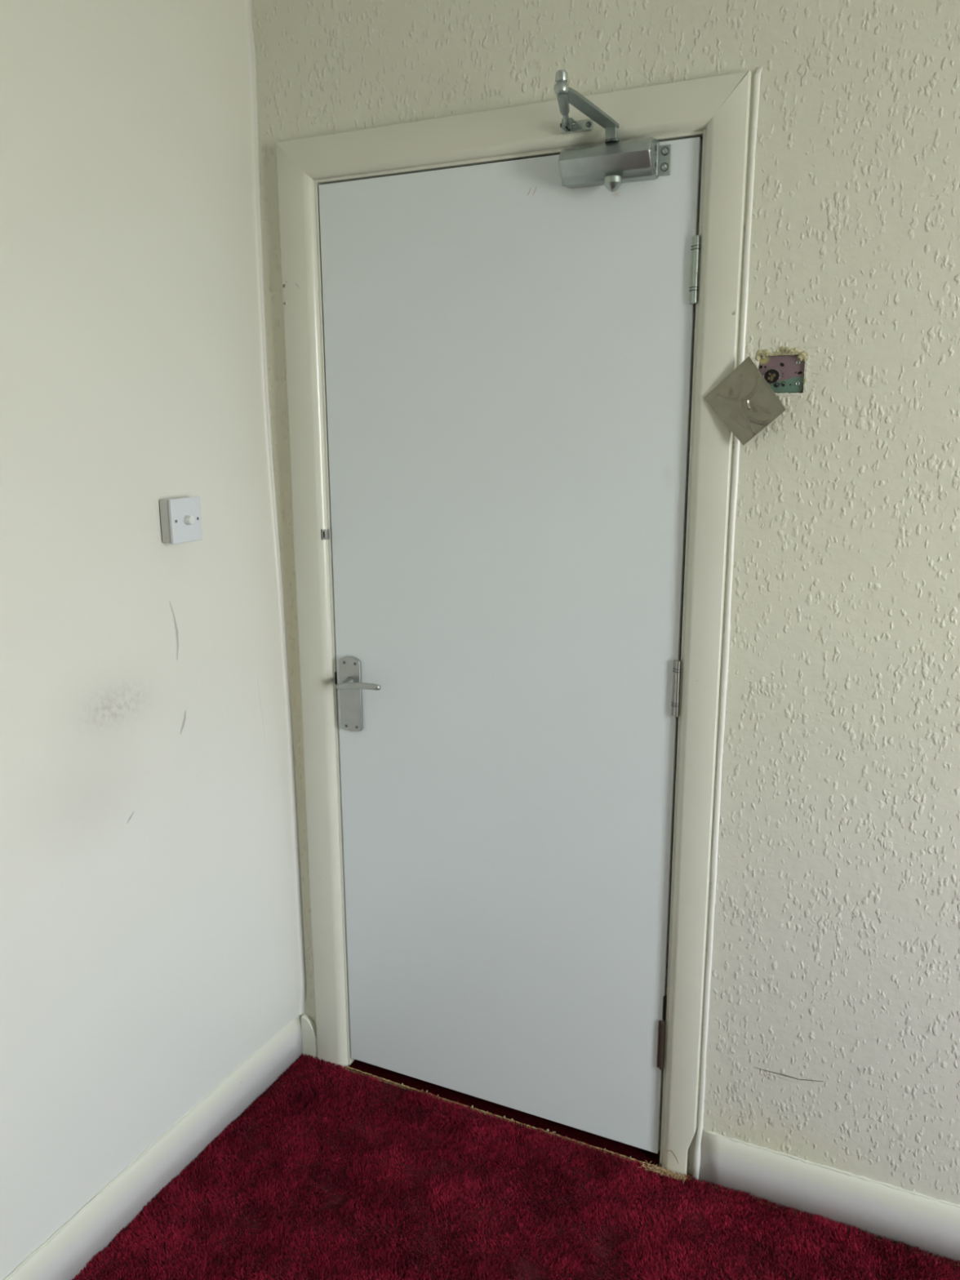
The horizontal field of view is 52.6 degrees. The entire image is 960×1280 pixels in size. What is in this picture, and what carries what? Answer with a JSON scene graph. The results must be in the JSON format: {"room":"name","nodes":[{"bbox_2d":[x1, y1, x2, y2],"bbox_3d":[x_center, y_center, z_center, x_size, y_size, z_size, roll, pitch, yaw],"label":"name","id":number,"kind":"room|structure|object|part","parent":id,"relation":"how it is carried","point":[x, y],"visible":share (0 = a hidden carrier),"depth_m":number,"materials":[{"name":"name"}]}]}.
{"room":"empty room","nodes":[
{"label":"empty room","id":0,"kind":"room"},
{"bbox_2d":[0,0,306,1279],"bbox_3d":[-1.525,0.242,0.061,0.176,2.622,4.800,6,14,24],"label":"wall","id":1,"kind":"structure","parent":0,"point":[152,943],"depth_m":1.78,"materials":[{"name":"paint"}]},
{"bbox_2d":[3,1014,302,1279],"bbox_3d":[-1.246,1.352,0.743,0.017,0.115,3.798,6,14,24],"label":"baseboard","id":2,"kind":"structure","parent":1,"relation":"attached to","point":[63,1255],"depth_m":1.97,"materials":[{"name":"paint"}]},
{"bbox_2d":[159,496,202,544],"bbox_3d":[-0.568,-0.230,1.857,0.043,0.084,0.081,6,14,24],"label":"dimmer switch","id":3,"kind":"object","parent":1,"relation":"attached to","point":[180,517],"visible":1,"depth_m":1.84,"materials":[{"name":"white plastic"}]},
{"bbox_3d":[-0.554,-0.229,1.851,0.013,0.018,0.018,6,14,24],"label":"knob","id":4,"kind":"part","parent":3,"relation":"part of","materials":[{"name":"white plastic"}]},
{"bbox_2d":[251,0,959,1204],"bbox_3d":[1.270,-0.077,1.440,4.050,2.622,0.133,6,14,24],"label":"wall","id":5,"kind":"structure","parent":0,"point":[833,1037],"depth_m":1.71,"materials":[{"name":"paint"}]},
{"bbox_2d":[301,1013,317,1058],"bbox_3d":[-0.418,0.983,2.404,0.047,0.108,0.014,6,14,24],"label":"baseboard","id":6,"kind":"structure","parent":5,"relation":"attached to","point":[309,1044],"depth_m":2.40,"materials":[{"name":"beige paint"}]},
{"bbox_2d":[275,142,347,1067],"bbox_3d":[-0.369,0.023,2.162,0.081,2.087,0.019,6,14,24],"label":"trim","id":7,"kind":"structure","parent":5,"relation":"attached to","point":[296,193],"depth_m":2.12,"materials":[{"name":"beige paint"}]},
{"bbox_2d":[314,129,706,1164],"bbox_3d":[0.043,0.077,2.031,0.828,2.034,0.186,6,14,24],"label":"door","id":8,"kind":"structure","parent":5,"relation":"in","point":[508,350],"depth_m":1.96,"materials":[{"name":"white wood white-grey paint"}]},
{"bbox_3d":[-0.334,-0.228,2.093,0.015,0.022,0.013,6,14,24],"label":"strike plate","id":9,"kind":"part","parent":8,"relation":"part of","materials":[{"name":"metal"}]},
{"bbox_3d":[-0.286,0.120,2.150,0.054,0.172,0.010,6,14,24],"label":"handle","id":10,"kind":"part","parent":8,"relation":"part of","materials":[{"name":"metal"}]},
{"bbox_3d":[-0.266,0.101,2.095,0.040,0.028,0.124,-12,17,-41],"label":"lever","id":11,"kind":"part","parent":8,"relation":"part of","materials":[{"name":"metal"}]},
{"bbox_2d":[554,69,671,191],"bbox_3d":[0.182,-0.816,1.575,0.196,0.128,0.259,6,14,24],"label":"door closer","id":12,"kind":"object","parent":8,"relation":"attached to","point":[614,162],"depth_m":1.65,"materials":[{"name":"silver metal"}]},
{"bbox_3d":[0.143,-0.874,1.623,0.010,0.017,0.086,1,13,7],"label":"threaded rod","id":13,"kind":"part","parent":12,"relation":"part of","materials":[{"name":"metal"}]},
{"bbox_3d":[0.174,-0.854,1.559,0.026,0.006,0.225,6,14,27],"label":"arm","id":14,"kind":"part","parent":12,"relation":"part of","materials":[{"name":"metal"}]},
{"bbox_3d":[0.313,-0.818,1.652,0.022,0.049,0.013,6,14,24],"label":"mounting plate","id":15,"kind":"part","parent":12,"relation":"part of","materials":[{"name":"metal"}]},
{"bbox_2d":[657,1026,665,1062],"bbox_3d":[0.372,0.831,1.995,0.014,0.074,0.009,6,14,24],"label":"hinge","id":16,"kind":"object","parent":8,"relation":"in","point":[660,1030],"depth_m":1.99,"materials":[{"name":"metal"}]},
{"bbox_2d":[671,667,680,706],"bbox_3d":[0.369,0.089,1.830,0.016,0.074,0.011,6,14,24],"label":"hinge","id":17,"kind":"object","parent":8,"relation":"in","point":[675,672],"depth_m":1.83,"materials":[{"name":"metal"}]},
{"bbox_2d":[688,244,699,291],"bbox_3d":[0.368,-0.638,1.667,0.016,0.074,0.011,6,14,24],"label":"hinge","id":18,"kind":"object","parent":8,"relation":"in","point":[694,250],"depth_m":1.67,"materials":[{"name":"metal"}]},
{"bbox_2d":[275,71,748,180],"bbox_3d":[0.015,-0.922,1.768,0.928,0.075,0.018,6,14,24],"label":"trim","id":19,"kind":"structure","parent":5,"relation":"attached to","point":[687,105],"depth_m":1.75,"materials":[{"name":"beige paint"}]},
{"bbox_2d":[662,71,751,1177],"bbox_3d":[0.409,0.098,1.808,0.070,2.087,0.018,6,14,24],"label":"trim","id":20,"kind":"structure","parent":5,"relation":"attached to","point":[726,134],"depth_m":1.76,"materials":[{"name":"beige paint"}]},
{"bbox_2d":[692,66,763,1181],"bbox_3d":[0.448,0.098,1.788,0.020,2.094,0.020,6,14,24],"label":"trim","id":21,"kind":"structure","parent":5,"relation":"attached to","point":[696,1166],"depth_m":1.77,"materials":[{"name":"white paint"}]},
{"bbox_2d":[703,355,786,445],"bbox_3d":[0.461,-0.409,1.666,0.144,0.147,0.050,9,16,36],"label":"plate","id":22,"kind":"object","parent":5,"relation":"attached to","point":[744,401],"visible":1,"depth_m":1.65,"materials":[{"name":"metal"}]},
{"bbox_2d":[758,355,804,393],"bbox_3d":[0.512,-0.452,1.650,0.076,0.062,0.004,6,14,24],"label":"box","id":23,"kind":"object","parent":5,"relation":"attached to","point":[784,374],"visible":0.95,"depth_m":1.65,"materials":[{"name":"metal"}]},
{"bbox_2d":[699,1129,959,1264],"bbox_3d":[1.701,1.185,1.438,2.742,0.116,0.017,6,14,24],"label":"baseboard","id":24,"kind":"structure","parent":5,"relation":"attached to","point":[887,1211],"depth_m":1.89,"materials":[{"name":"paint"}]},
{"bbox_2d":[302,1054,959,1266],"bbox_3d":[0.571,1.560,0.317,4.200,0.120,4.900,6,14,24],"label":"floor","id":25,"kind":"structure","parent":0,"point":[691,1175],"depth_m":2.14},
{"bbox_2d":[72,1053,959,1279],"bbox_3d":[0.543,1.519,0.185,3.716,0.017,4.240,6,14,24],"label":"carpet","id":26,"kind":"object","parent":25,"relation":"on","point":[334,1172],"visible":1,"depth_m":1.93,"materials":[{"name":"carpet"}]}
]}

